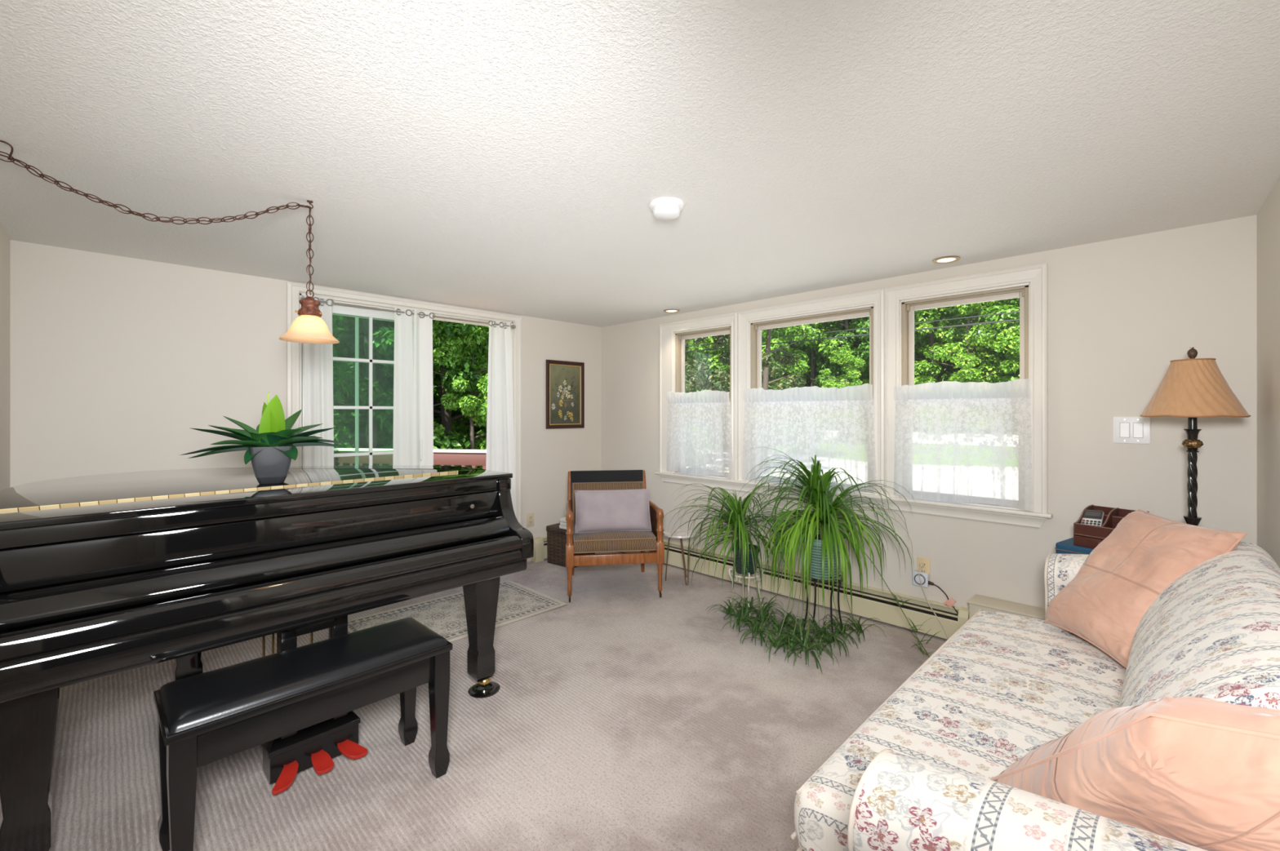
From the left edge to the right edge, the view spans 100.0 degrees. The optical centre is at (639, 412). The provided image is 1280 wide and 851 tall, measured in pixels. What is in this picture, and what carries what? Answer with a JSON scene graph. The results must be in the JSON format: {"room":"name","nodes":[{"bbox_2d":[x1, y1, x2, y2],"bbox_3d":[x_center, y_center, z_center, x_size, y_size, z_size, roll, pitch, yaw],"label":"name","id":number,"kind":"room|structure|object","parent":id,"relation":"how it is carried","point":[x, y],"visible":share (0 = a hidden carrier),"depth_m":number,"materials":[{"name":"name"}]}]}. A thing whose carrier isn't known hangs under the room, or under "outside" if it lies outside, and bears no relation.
{"room":"music room","nodes":[
{"label":"music room","id":0,"kind":"room"},
{"bbox_2d":[0,222,9,490],"bbox_3d":[-1.491,0.230,0.955,0.120,2.110,4.670,0,0,-45],"label":"wall","id":1,"kind":"structure","parent":0,"point":[4,239],"depth_m":2.42,"materials":[{"name":"paint"}]},
{"bbox_2d":[248,445,293,484],"bbox_3d":[-1.480,0.209,2.156,0.143,0.150,0.143,0,0,-35],"label":"pot","id":2,"kind":"object","parent":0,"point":[270,465],"depth_m":2.11,"materials":[{"name":"grey ceramic"}]},
{"bbox_2d":[9,240,601,562],"bbox_3d":[-1.778,0.230,3.881,3.845,2.110,0.120,0,0,-45],"label":"wall","id":3,"kind":"structure","parent":0,"point":[115,361],"depth_m":2.94,"materials":[{"name":"paint"}]},
{"bbox_2d":[286,282,522,526],"bbox_3d":[-1.648,0.235,3.997,1.698,2.100,0.180,0,0,-45],"label":"door frame","id":4,"kind":"structure","parent":3,"relation":"in","point":[295,351],"depth_m":3.74,"materials":[{"name":"beige paint"}]},
{"bbox_2d":[300,297,515,329],"bbox_3d":[-1.598,-0.713,3.941,1.552,0.032,0.046,0,0,-45],"label":"curtain rod","id":5,"kind":"object","parent":4,"relation":"attached to","point":[513,326],"visible":0.69,"depth_m":3.80,"materials":[{"name":"grey metal"}]},
{"bbox_2d":[304,295,333,466],"bbox_3d":[-2.067,0.264,3.459,0.171,2.014,0.050,0,0,-45],"label":"door curtain","id":6,"kind":"object","parent":5,"relation":"hanging from","point":[318,358],"visible":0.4,"depth_m":3.46,"materials":[{"name":"white fabric"}]},
{"bbox_2d":[392,307,413,465],"bbox_3d":[-1.685,0.264,3.841,0.171,2.014,0.038,0,0,-37],"label":"door curtain","id":7,"kind":"object","parent":5,"relation":"hanging from","point":[403,371],"visible":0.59,"depth_m":3.84,"materials":[{"name":"white fabric"}]},
{"bbox_2d":[413,309,435,466],"bbox_3d":[-1.587,0.264,3.936,0.163,2.014,0.040,0,0,-45],"label":"door curtain","id":8,"kind":"object","parent":5,"relation":"hanging from","point":[423,325],"visible":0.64,"depth_m":3.94,"materials":[{"name":"white fabric"}]},
{"bbox_2d":[485,320,516,518],"bbox_3d":[-1.140,0.264,4.383,0.288,2.014,0.048,0,0,-45],"label":"door curtain","id":9,"kind":"object","parent":5,"relation":"hanging from","point":[500,454],"visible":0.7,"depth_m":4.37,"materials":[{"name":"white fabric"}]},
{"bbox_2d":[526,512,533,527],"bbox_3d":[-0.943,0.925,4.622,0.072,0.118,0.010,0,0,-45],"label":"wall outlet","id":10,"kind":"object","parent":3,"relation":"attached to","point":[530,517],"visible":1,"depth_m":4.62,"materials":[{"name":"beige plastic"}]},
{"bbox_2d":[530,536,546,563],"bbox_3d":[-0.668,1.185,4.853,0.700,0.199,0.072,0,0,-45],"label":"baseboard heater","id":11,"kind":"object","parent":3,"relation":"attached to","point":[540,543],"visible":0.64,"depth_m":4.62,"materials":[{"name":"beige metal"}]},
{"bbox_2d":[546,360,584,429],"bbox_3d":[-0.674,-0.160,4.881,0.424,0.612,0.021,0,0,-45],"label":"framed painting","id":12,"kind":"object","parent":3,"relation":"attached to","point":[565,380],"visible":1,"depth_m":4.88,"materials":[{"name":"brown wood"}]},
{"bbox_2d":[0,551,946,850],"bbox_3d":[-0.129,1.345,2.313,3.965,0.120,4.670,0,0,-45],"label":"floor","id":13,"kind":"structure","parent":0,"point":[623,716],"depth_m":2.10,"materials":[{"name":"carpet"}]},
{"bbox_2d":[0,465,533,850],"bbox_3d":[-1.589,0.774,2.334,1.546,0.982,1.626,0,0,44],"label":"grand piano","id":14,"kind":"object","parent":13,"relation":"on","point":[101,575],"visible":0.94,"depth_m":1.74,"materials":[{"name":"black wood"}]},
{"bbox_2d":[180,391,345,484],"bbox_3d":[-1.489,0.099,2.160,0.557,0.370,0.336,0,0,-35],"label":"potted plant","id":15,"kind":"object","parent":14,"relation":"on","point":[271,448],"visible":1,"depth_m":2.12,"materials":[{"name":"green plant"}]},
{"bbox_2d":[153,617,453,850],"bbox_3d":[-1.051,1.040,1.747,0.332,0.489,0.770,0,0,44],"label":"piano bench","id":16,"kind":"object","parent":13,"relation":"on","point":[203,719],"visible":1,"depth_m":1.61,"materials":[{"name":"black wood"}]},
{"bbox_2d":[158,617,447,733],"bbox_3d":[-1.051,0.809,1.747,0.312,0.027,0.750,0,0,44],"label":"cushion","id":17,"kind":"object","parent":16,"relation":"on","point":[202,702],"depth_m":1.64,"materials":[{"name":"black leather"}]},
{"bbox_2d":[347,580,567,642],"bbox_3d":[-1.175,1.279,3.393,1.225,0.011,0.728,0,0,-45],"label":"area rug","id":18,"kind":"object","parent":13,"relation":"on","point":[446,616],"visible":0.48,"depth_m":3.44,"materials":[{"name":"beige fabric"}]},
{"bbox_2d":[467,681,500,698],"bbox_3d":[-0.721,1.276,2.482,0.142,0.018,0.142,0,0,-45],"label":"cup","id":19,"kind":"object","parent":13,"relation":"on","point":[475,691],"visible":0.86,"depth_m":2.46,"materials":[{"name":"black glass"}]},
{"bbox_2d":[546,523,595,568],"bbox_3d":[-0.591,1.129,4.620,0.315,0.312,0.315,0,0,37],"label":"wicker basket","id":20,"kind":"object","parent":13,"relation":"on","point":[556,536],"visible":0.31,"depth_m":4.52,"materials":[{"name":"brown wicker"}]},
{"bbox_2d":[559,517,566,529],"bbox_3d":[-0.562,0.931,4.535,0.163,0.082,0.200,0,0,37],"label":"folded cloth","id":21,"kind":"object","parent":20,"relation":"on","point":[562,525],"visible":0.21,"depth_m":4.47,"materials":[{"name":"white fabric"}]},
{"bbox_2d":[565,470,664,602],"bbox_3d":[-0.217,0.878,4.018,0.678,0.813,0.732,0,0,-8],"label":"armchair","id":22,"kind":"object","parent":13,"relation":"on","point":[651,541],"visible":0.66,"depth_m":3.71,"materials":[{"name":"brown wood"}]},
{"bbox_2d":[572,481,642,525],"bbox_3d":[-0.249,0.725,4.229,0.565,0.341,0.139,0,0,-8],"label":"cushion","id":23,"kind":"object","parent":22,"relation":"on","point":[623,485],"depth_m":4.22,"materials":[{"name":"grey fabric"}]},
{"bbox_2d":[574,488,651,533],"bbox_3d":[-0.195,0.711,3.877,0.550,0.291,0.177,0,0,-8],"label":"throw pillow","id":24,"kind":"object","parent":22,"relation":"on","point":[615,510],"visible":1,"depth_m":3.83,"materials":[{"name":"purple fabric"}]},
{"bbox_2d":[573,525,657,552],"bbox_3d":[-0.208,0.913,3.957,0.580,0.141,0.575,0,0,-8],"label":"seat cushion","id":25,"kind":"object","parent":22,"relation":"on","point":[606,541],"depth_m":3.70,"materials":[{"name":"brown fabric"}]},
{"bbox_2d":[662,528,697,585],"bbox_3d":[0.304,1.102,4.091,0.260,0.375,0.260,0,0,-45],"label":"side table","id":26,"kind":"object","parent":13,"relation":"on","point":[681,534],"visible":0.92,"depth_m":4.05,"materials":[{"name":"white stone"}]},
{"bbox_2d":[726,568,764,615],"bbox_3d":[0.694,1.153,3.515,0.210,0.264,0.210,0,0,-45],"label":"plant stand","id":27,"kind":"object","parent":13,"relation":"on","point":[730,569],"visible":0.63,"depth_m":3.51,"materials":[{"name":"beige paint"}]},
{"bbox_2d":[653,482,799,635],"bbox_3d":[0.635,0.874,3.527,0.956,0.797,0.944,0,0,24],"label":"spider plant","id":28,"kind":"object","parent":27,"relation":"on","point":[745,562],"visible":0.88,"depth_m":3.40,"materials":[{"name":"green plant"}]},
{"bbox_2d":[803,571,843,642],"bbox_3d":[1.069,1.107,3.133,0.234,0.359,0.234,0,0,-45],"label":"plant stand","id":29,"kind":"object","parent":13,"relation":"on","point":[815,581],"visible":0.42,"depth_m":3.12,"materials":[{"name":"black metal"}]},
{"bbox_2d":[731,447,941,674],"bbox_3d":[1.012,0.745,3.074,1.010,1.055,1.278,0,0,-45],"label":"spider plant","id":30,"kind":"object","parent":29,"relation":"on","point":[825,550],"visible":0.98,"depth_m":2.95,"materials":[{"name":"green plant"}]},
{"bbox_2d":[918,563,948,639],"bbox_3d":[1.698,1.083,2.994,0.053,0.400,0.330,0,0,-25],"label":"power cord","id":31,"kind":"object","parent":13,"relation":"on","point":[921,565],"visible":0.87,"depth_m":3.08,"materials":[{"name":"beige plastic"}]},
{"bbox_2d":[967,594,1044,620],"bbox_3d":[1.923,1.143,2.771,0.161,0.284,0.372,0,0,-45],"label":"box","id":32,"kind":"object","parent":13,"relation":"on","point":[977,602],"visible":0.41,"depth_m":2.77,"materials":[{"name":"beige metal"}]},
{"bbox_2d":[791,542,1279,850],"bbox_3d":[1.191,0.850,1.460,2.037,0.870,0.852,0,0,-45],"label":"sofa","id":33,"kind":"object","parent":13,"relation":"on","point":[916,775],"visible":0.77,"depth_m":1.24,"materials":[{"name":"fabric"}]},
{"bbox_2d":[793,611,1126,850],"bbox_3d":[1.096,0.900,1.554,1.590,0.173,0.585,0,0,-45],"label":"seat cushion","id":34,"kind":"object","parent":33,"relation":"on","point":[1003,686],"depth_m":1.48,"materials":[{"name":"fabric"}]},
{"bbox_2d":[990,696,1279,850],"bbox_3d":[0.836,0.565,0.822,0.222,0.434,0.661,0,0,-9],"label":"throw pillow","id":35,"kind":"object","parent":33,"relation":"on","point":[1202,773],"visible":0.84,"depth_m":0.76,"materials":[{"name":"fabric"}]},
{"bbox_2d":[1044,509,1247,668],"bbox_3d":[1.696,0.585,1.848,0.375,0.445,0.384,0,0,8],"label":"throw pillow","id":36,"kind":"object","parent":33,"relation":"on","point":[1104,605],"visible":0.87,"depth_m":1.79,"materials":[{"name":"fabric"}]},
{"bbox_2d":[1118,542,1279,709],"bbox_3d":[1.427,0.704,1.333,1.475,0.578,0.340,0,0,-45],"label":"cushion","id":37,"kind":"object","parent":33,"relation":"on","point":[1213,633],"depth_m":1.17,"materials":[{"name":"fabric"}]},
{"bbox_3d":[2.147,0.975,2.249,0.420,0.620,0.545,0,0,-45],"label":"end table","id":38,"kind":"object","parent":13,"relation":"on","visible":0},
{"bbox_2d":[1054,537,1093,555],"bbox_3d":[2.103,0.636,2.442,0.222,0.056,0.297,0,0,-33],"label":"case","id":39,"kind":"object","parent":38,"relation":"on","point":[1064,547],"visible":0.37,"depth_m":2.46,"materials":[{"name":"blue plastic"}]},
{"bbox_2d":[1073,504,1149,548],"bbox_3d":[2.122,0.524,2.420,0.207,0.168,0.205,0,0,-31],"label":"desk organizer","id":40,"kind":"object","parent":39,"relation":"on","point":[1090,536],"visible":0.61,"depth_m":2.43,"materials":[{"name":"brown wood"}]},
{"bbox_2d":[1080,510,1104,526],"bbox_3d":[2.073,0.502,2.461,0.092,0.100,0.074,0,0,-39],"label":"calculator","id":41,"kind":"object","parent":40,"relation":"in","point":[1092,517],"visible":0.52,"depth_m":2.46,"materials":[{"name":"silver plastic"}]},
{"bbox_2d":[1140,346,1250,526],"bbox_3d":[2.227,0.200,2.163,0.314,0.928,0.310,0,0,-45],"label":"table lamp","id":42,"kind":"object","parent":38,"relation":"on","point":[1193,388],"visible":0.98,"depth_m":2.11,"materials":[{"name":"beige fabric"}]},
{"bbox_2d":[0,0,1279,327],"bbox_3d":[-0.129,-0.900,2.313,3.965,0.150,4.670,0,0,-45],"label":"ceiling","id":43,"kind":"structure","parent":0,"point":[511,157],"depth_m":1.61,"materials":[{"name":"white paint"}]},
{"bbox_2d":[0,140,339,344],"bbox_3d":[-1.595,-0.554,1.847,0.990,0.550,0.202,0,0,-39],"label":"lamp","id":44,"kind":"object","parent":43,"relation":"hanging from","point":[308,327],"visible":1,"depth_m":2.04,"materials":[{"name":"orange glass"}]},
{"bbox_2d":[648,197,684,220],"bbox_3d":[0.105,-0.799,2.123,0.140,0.051,0.140,0,0,-45],"label":"smoke detector","id":45,"kind":"object","parent":43,"relation":"attached to","point":[662,208],"visible":1,"depth_m":2.08,"materials":[{"name":"white plastic"}]},
{"bbox_2d":[663,309,679,313],"bbox_3d":[0.256,-0.823,4.345,0.132,0.011,0.132,0,0,-45],"label":"recessed light","id":46,"kind":"object","parent":43,"relation":"in","point":[670,311],"visible":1,"depth_m":4.34,"materials":[{"name":"beige"}]},
{"bbox_2d":[932,256,960,264],"bbox_3d":[1.650,-0.823,2.891,0.132,0.011,0.132,0,0,-45],"label":"recessed light","id":47,"kind":"object","parent":43,"relation":"in","point":[946,260],"visible":1,"depth_m":2.88,"materials":[{"name":"beige"}]},
{"bbox_2d":[601,214,1257,608],"bbox_3d":[1.232,0.230,3.670,0.120,2.110,4.670,0,0,-45],"label":"wall","id":48,"kind":"structure","parent":0,"point":[1120,310],"depth_m":2.63,"materials":[{"name":"paint"}]},
{"bbox_2d":[666,390,733,479],"bbox_3d":[0.458,0.164,4.287,0.049,0.685,0.682,0,0,-45],"label":"cafe curtain","id":49,"kind":"object","parent":48,"relation":"hanging from","point":[700,441],"visible":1,"depth_m":4.26,"materials":[{"name":"white fabric"}]},
{"bbox_2d":[673,324,730,479],"bbox_3d":[0.536,-0.082,4.366,0.118,1.203,0.612,0,0,-45],"label":"window","id":50,"kind":"structure","parent":48,"relation":"in","point":[679,338],"depth_m":4.53,"materials":[{"name":"beige paint"}]},
{"bbox_2d":[622,539,968,639],"bbox_3d":[0.737,1.185,4.031,0.072,0.199,3.050,0,0,-45],"label":"baseboard heater","id":51,"kind":"object","parent":48,"relation":"attached to","point":[873,603],"visible":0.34,"depth_m":3.38,"materials":[{"name":"beige metal"}]},
{"bbox_2d":[742,383,877,493],"bbox_3d":[1.104,0.162,3.639,0.042,0.688,0.986,0,0,-45],"label":"cafe curtain","id":52,"kind":"object","parent":48,"relation":"hanging from","point":[833,424],"visible":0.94,"depth_m":3.60,"materials":[{"name":"white fabric"}]},
{"bbox_2d":[749,304,874,494],"bbox_3d":[1.181,-0.082,3.720,0.118,1.203,0.940,0,0,-45],"label":"window","id":53,"kind":"structure","parent":48,"relation":"in","point":[756,327],"depth_m":3.76,"materials":[{"name":"beige paint"}]},
{"bbox_2d":[654,471,1053,528],"bbox_3d":[1.119,0.565,3.678,0.030,0.064,2.690,0,0,-45],"label":"trim","id":54,"kind":"structure","parent":48,"relation":"attached to","point":[940,511],"depth_m":3.17,"materials":[{"name":"beige paint"}]},
{"bbox_2d":[659,262,1048,513],"bbox_3d":[1.121,-0.120,3.679,0.025,1.280,2.690,0,0,-45],"label":"trim","id":55,"kind":"structure","parent":48,"relation":"attached to","point":[886,301],"depth_m":3.28,"materials":[{"name":"beige paint"}]},
{"bbox_2d":[916,557,930,578],"bbox_3d":[1.663,0.913,3.147,0.010,0.118,0.072,0,0,-45],"label":"wall outlet","id":56,"kind":"object","parent":48,"relation":"attached to","point":[926,562],"visible":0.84,"depth_m":3.14,"materials":[{"name":"beige plastic"}]},
{"bbox_2d":[912,570,929,587],"bbox_3d":[1.638,0.973,3.133,0.044,0.078,0.084,0,0,-45],"label":"timer","id":57,"kind":"object","parent":56,"relation":"attached to","point":[924,577],"visible":0.92,"depth_m":3.12,"materials":[{"name":"white plastic"}]},
{"bbox_2d":[928,581,958,614],"bbox_3d":[1.775,1.127,2.971,0.050,0.302,0.343,0,0,-32],"label":"extension cord","id":58,"kind":"object","parent":57,"relation":"attached to","point":[949,602],"visible":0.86,"depth_m":3.03,"materials":[{"name":"brown plastic"}]},
{"bbox_2d":[893,378,1033,511],"bbox_3d":[1.763,0.165,2.980,0.689,0.682,0.038,0,0,45],"label":"cafe curtain","id":59,"kind":"object","parent":48,"relation":"hanging from","point":[955,442],"visible":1,"depth_m":2.95,"materials":[{"name":"white fabric"}]},
{"bbox_2d":[899,282,1030,511],"bbox_3d":[1.841,-0.082,3.058,0.118,1.203,0.665,0,0,-45],"label":"window","id":60,"kind":"structure","parent":48,"relation":"in","point":[907,308],"depth_m":3.05,"materials":[{"name":"beige paint"}]},
{"bbox_2d":[1113,417,1150,444],"bbox_3d":[2.297,0.083,2.508,0.012,0.124,0.128,0,0,-45],"label":"switch plate","id":61,"kind":"object","parent":48,"relation":"attached to","point":[1135,430],"visible":1,"depth_m":2.51,"materials":[{"name":"white plastic"}]},
{"bbox_2d":[1257,177,1279,568],"bbox_3d":[1.307,0.230,0.787,0.120,2.110,3.852,0,0,43],"label":"wall","id":62,"kind":"structure","parent":0,"point":[1268,215],"depth_m":2.03,"materials":[{"name":"paint"}]},
{"bbox_3d":[3.186,1.385,22.869,110.000,1.700,120.000,0,0,-45],"label":"ground","id":63,"kind":"structure","parent":0,"visible":0},
{"bbox_2d":[333,319,440,424],"bbox_3d":[-6.371,-3.426,12.811,5.007,10.645,5.054,0,0,-41],"label":"tree","id":64,"kind":"object","parent":63,"relation":"on","point":[382,381],"visible":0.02,"depth_m":12.93,"materials":[{"name":"green plant"}]},
{"bbox_2d":[332,315,488,466],"bbox_3d":[-4.291,-1.703,8.880,3.483,7.090,3.516,0,0,-8],"label":"tree","id":65,"kind":"object","parent":63,"relation":"on","point":[383,433],"visible":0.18,"depth_m":8.89,"materials":[{"name":"green plant"}]},
{"bbox_2d":[333,320,488,466],"bbox_3d":[-3.703,-2.320,10.916,4.730,8.839,4.127,0,0,-38],"label":"tree","id":66,"kind":"object","parent":63,"relation":"on","point":[446,415],"visible":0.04,"depth_m":11.08,"materials":[{"name":"green plant"}]},
{"bbox_2d":[433,361,464,435],"bbox_3d":[-5.923,-4.045,19.086,6.152,11.919,6.095,0,0,-12],"label":"tree","id":67,"kind":"object","parent":63,"relation":"on","point":[457,412],"visible":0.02,"depth_m":17.30,"materials":[{"name":"green plant"}]},
{"bbox_2d":[432,320,480,448],"bbox_3d":[-5.318,-2.969,14.531,5.975,10.254,5.214,0,0,-2],"label":"tree","id":68,"kind":"object","parent":63,"relation":"on","point":[436,396],"visible":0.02,"depth_m":14.17,"materials":[{"name":"green plant"}]},
{"bbox_2d":[432,320,488,469],"bbox_3d":[-2.790,-0.064,9.472,1.825,3.921,2.091,0,0,31],"label":"tree","id":69,"kind":"object","parent":63,"relation":"on","point":[458,350],"visible":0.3,"depth_m":9.23,"materials":[{"name":"green plant"}]},
{"bbox_2d":[433,330,488,431],"bbox_3d":[-3.228,-2.073,12.722,4.730,8.301,4.127,0,0,10],"label":"tree","id":70,"kind":"object","parent":63,"relation":"on","point":[461,422],"visible":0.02,"depth_m":13.11,"materials":[{"name":"green plant"}]},
{"bbox_2d":[474,430,486,469],"bbox_3d":[-2.054,0.641,10.448,2.388,2.445,2.175,0,0,-1],"label":"shrub","id":71,"kind":"object","parent":63,"relation":"on","point":[482,432],"visible":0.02,"depth_m":10.19,"materials":[{"name":"green plant"}]},
{"bbox_2d":[684,337,729,392],"bbox_3d":[1.203,-2.703,15.460,3.390,9.026,3.512,0,0,36],"label":"conifer","id":72,"kind":"object","parent":63,"relation":"on","point":[692,376],"visible":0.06,"depth_m":14.40,"materials":[{"name":"green plant"}]},
{"bbox_2d":[684,336,729,393],"bbox_3d":[2.118,-2.979,24.749,4.345,9.428,4.979,0,0,40],"label":"tree","id":73,"kind":"object","parent":63,"relation":"on","point":[697,355],"visible":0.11,"depth_m":24.11,"materials":[{"name":"green plant"}]},
{"bbox_2d":[684,336,729,380],"bbox_3d":[5.416,-3.470,34.674,5.500,9.010,6.129,0,0,-33],"label":"tree","id":74,"kind":"object","parent":63,"relation":"on","point":[711,340],"visible":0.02,"depth_m":34.64,"materials":[{"name":"green plant"}]},
{"bbox_2d":[708,325,806,395],"bbox_3d":[3.483,-2.263,15.188,3.034,7.980,3.142,0,0,-16],"label":"conifer","id":75,"kind":"object","parent":63,"relation":"on","point":[794,381],"visible":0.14,"depth_m":15.15,"materials":[{"name":"green plant"}]},
{"bbox_2d":[705,324,816,390],"bbox_3d":[5.183,-3.538,24.038,5.477,10.420,4.779,0,0,-6],"label":"tree","id":76,"kind":"object","parent":63,"relation":"on","point":[801,366],"visible":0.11,"depth_m":23.18,"materials":[{"name":"green plant"}]},
{"bbox_2d":[727,328,811,380],"bbox_3d":[8.072,-3.896,33.805,5.902,10.425,5.149,0,0,-18],"label":"tree","id":77,"kind":"object","parent":63,"relation":"on","point":[805,348],"visible":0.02,"depth_m":33.11,"materials":[{"name":"green plant"}]},
{"bbox_2d":[772,316,869,387],"bbox_3d":[9.918,-4.287,29.711,6.958,11.301,6.071,0,0,6],"label":"tree","id":78,"kind":"object","parent":63,"relation":"on","point":[811,371],"visible":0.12,"depth_m":28.50,"materials":[{"name":"green plant"}]},
{"bbox_2d":[785,343,857,386],"bbox_3d":[11.810,-6.408,38.087,7.713,15.811,8.839,0,0,17],"label":"tree","id":79,"kind":"object","parent":63,"relation":"on","point":[808,362],"visible":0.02,"depth_m":37.94,"materials":[{"name":"green plant"}]},
{"bbox_2d":[807,337,868,382],"bbox_3d":[12.911,-6.082,34.522,7.034,14.301,7.100,0,0,-37],"label":"tree","id":80,"kind":"object","parent":63,"relation":"on","point":[816,351],"visible":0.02,"depth_m":36.32,"materials":[{"name":"green plant"}]},
{"bbox_2d":[811,316,869,387],"bbox_3d":[11.317,-4.572,28.472,5.041,11.287,5.088,0,0,-20],"label":"tree","id":81,"kind":"object","parent":63,"relation":"on","point":[864,348],"visible":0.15,"depth_m":27.53,"materials":[{"name":"green plant"}]},
{"bbox_2d":[821,348,865,388],"bbox_3d":[8.240,-0.661,21.743,2.353,3.894,2.622,0,0,36],"label":"tree","id":82,"kind":"object","parent":63,"relation":"on","point":[855,363],"visible":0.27,"depth_m":21.46,"materials":[{"name":"green plant"}]},
{"bbox_2d":[862,378,869,384],"bbox_3d":[12.367,-0.582,27.080,3.184,3.314,2.900,0,0,8],"label":"shrub","id":83,"kind":"object","parent":63,"relation":"on","point":[864,380],"visible":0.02,"depth_m":27.60,"materials":[{"name":"green plant"}]},
{"bbox_2d":[852,316,942,384],"bbox_3d":[15.257,-6.399,33.202,7.736,15.800,8.866,0,0,40],"label":"tree","id":84,"kind":"object","parent":63,"relation":"on","point":[921,355],"visible":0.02,"depth_m":32.17,"materials":[{"name":"green plant"}]},
{"bbox_2d":[861,303,982,382],"bbox_3d":[14.482,-3.807,26.551,5.953,10.252,5.194,0,0,41],"label":"tree","id":85,"kind":"object","parent":63,"relation":"on","point":[935,369],"visible":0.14,"depth_m":25.93,"materials":[{"name":"green plant"}]},
{"bbox_2d":[915,333,949,377],"bbox_3d":[18.020,-6.716,37.167,8.161,16.397,9.353,0,0,-8],"label":"tree","id":86,"kind":"object","parent":63,"relation":"on","point":[917,333],"visible":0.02,"depth_m":33.67,"materials":[{"name":"green plant"}]},
{"bbox_2d":[918,304,986,377],"bbox_3d":[20.665,-6.269,34.896,8.034,15.426,9.208,0,0,27],"label":"tree","id":87,"kind":"object","parent":63,"relation":"on","point":[940,308],"visible":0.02,"depth_m":33.38,"materials":[{"name":"green plant"}]},
{"bbox_2d":[914,299,1019,385],"bbox_3d":[14.744,-2.862,23.759,4.683,7.799,5.218,0,0,-10],"label":"tree","id":88,"kind":"object","parent":63,"relation":"on","point":[968,374],"visible":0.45,"depth_m":23.20,"materials":[{"name":"green plant"}]},
{"bbox_2d":[914,297,1019,382],"bbox_3d":[18.211,-4.946,30.347,6.780,12.625,7.770,0,0,4],"label":"tree","id":89,"kind":"object","parent":63,"relation":"on","point":[949,368],"visible":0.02,"depth_m":29.09,"materials":[{"name":"green plant"}]},
{"bbox_2d":[964,368,1002,382],"bbox_3d":[15.291,-0.456,23.893,2.658,3.036,2.919,0,0,23],"label":"shrub","id":90,"kind":"object","parent":63,"relation":"on","point":[984,375],"visible":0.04,"depth_m":23.68,"materials":[{"name":"green plant"}]},
{"bbox_2d":[978,297,1019,380],"bbox_3d":[17.764,-4.215,22.473,6.748,11.146,5.888,0,0,-16],"label":"tree","id":91,"kind":"object","parent":63,"relation":"on","point":[1002,308],"visible":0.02,"depth_m":22.49,"materials":[{"name":"green plant"}]},
{"bbox_2d":[990,297,1019,374],"bbox_3d":[20.856,-6.900,25.635,7.216,16.004,7.283,0,0,34],"label":"tree","id":92,"kind":"object","parent":63,"relation":"on","point":[1016,300],"visible":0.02,"depth_m":26.61,"materials":[{"name":"green plant"}]},
{"bbox_2d":[993,326,1019,379],"bbox_3d":[17.073,-2.610,21.880,4.118,7.248,4.589,0,0,-35],"label":"tree","id":93,"kind":"object","parent":63,"relation":"on","point":[1008,357],"visible":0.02,"depth_m":22.39,"materials":[{"name":"green plant"}]},
{"bbox_3d":[-2.708,1.567,5.270,5.200,0.335,3.119,0,0,-45],"label":"deck","id":94,"kind":"object","parent":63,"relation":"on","visible":0},
{"bbox_2d":[333,448,337,466],"bbox_3d":[-4.476,0.913,5.428,2.520,0.973,0.150,0,0,-45],"label":"deck railing","id":95,"kind":"object","parent":94,"relation":"on","point":[335,450],"visible":0.07,"depth_m":6.27,"materials":[{"name":"beige"}]},
{"bbox_2d":[336,448,486,469],"bbox_3d":[-2.420,0.913,6.164,2.387,0.973,0.150,0,0,10],"label":"deck railing","id":96,"kind":"object","parent":94,"relation":"on","point":[475,458],"visible":0.16,"depth_m":6.08,"materials":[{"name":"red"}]},
{"label":"outside","id":97,"kind":"structure","parent":0,"visible":0},
{"bbox_2d":[684,311,1019,346],"bbox_3d":[8.475,-2.550,12.609,0.021,0.494,54.001,0,0,-45],"label":"cable","id":98,"kind":"object","parent":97,"point":[1012,312],"visible":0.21,"depth_m":14.81,"materials":[{"name":"black plastic"}]},
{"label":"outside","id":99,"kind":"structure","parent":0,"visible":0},
{"bbox_2d":[684,319,1019,352],"bbox_3d":[8.475,-2.370,12.609,0.035,0.510,54.001,0,0,-45],"label":"cable","id":100,"kind":"object","parent":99,"point":[1013,320],"visible":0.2,"depth_m":14.83,"materials":[{"name":"black plastic"}]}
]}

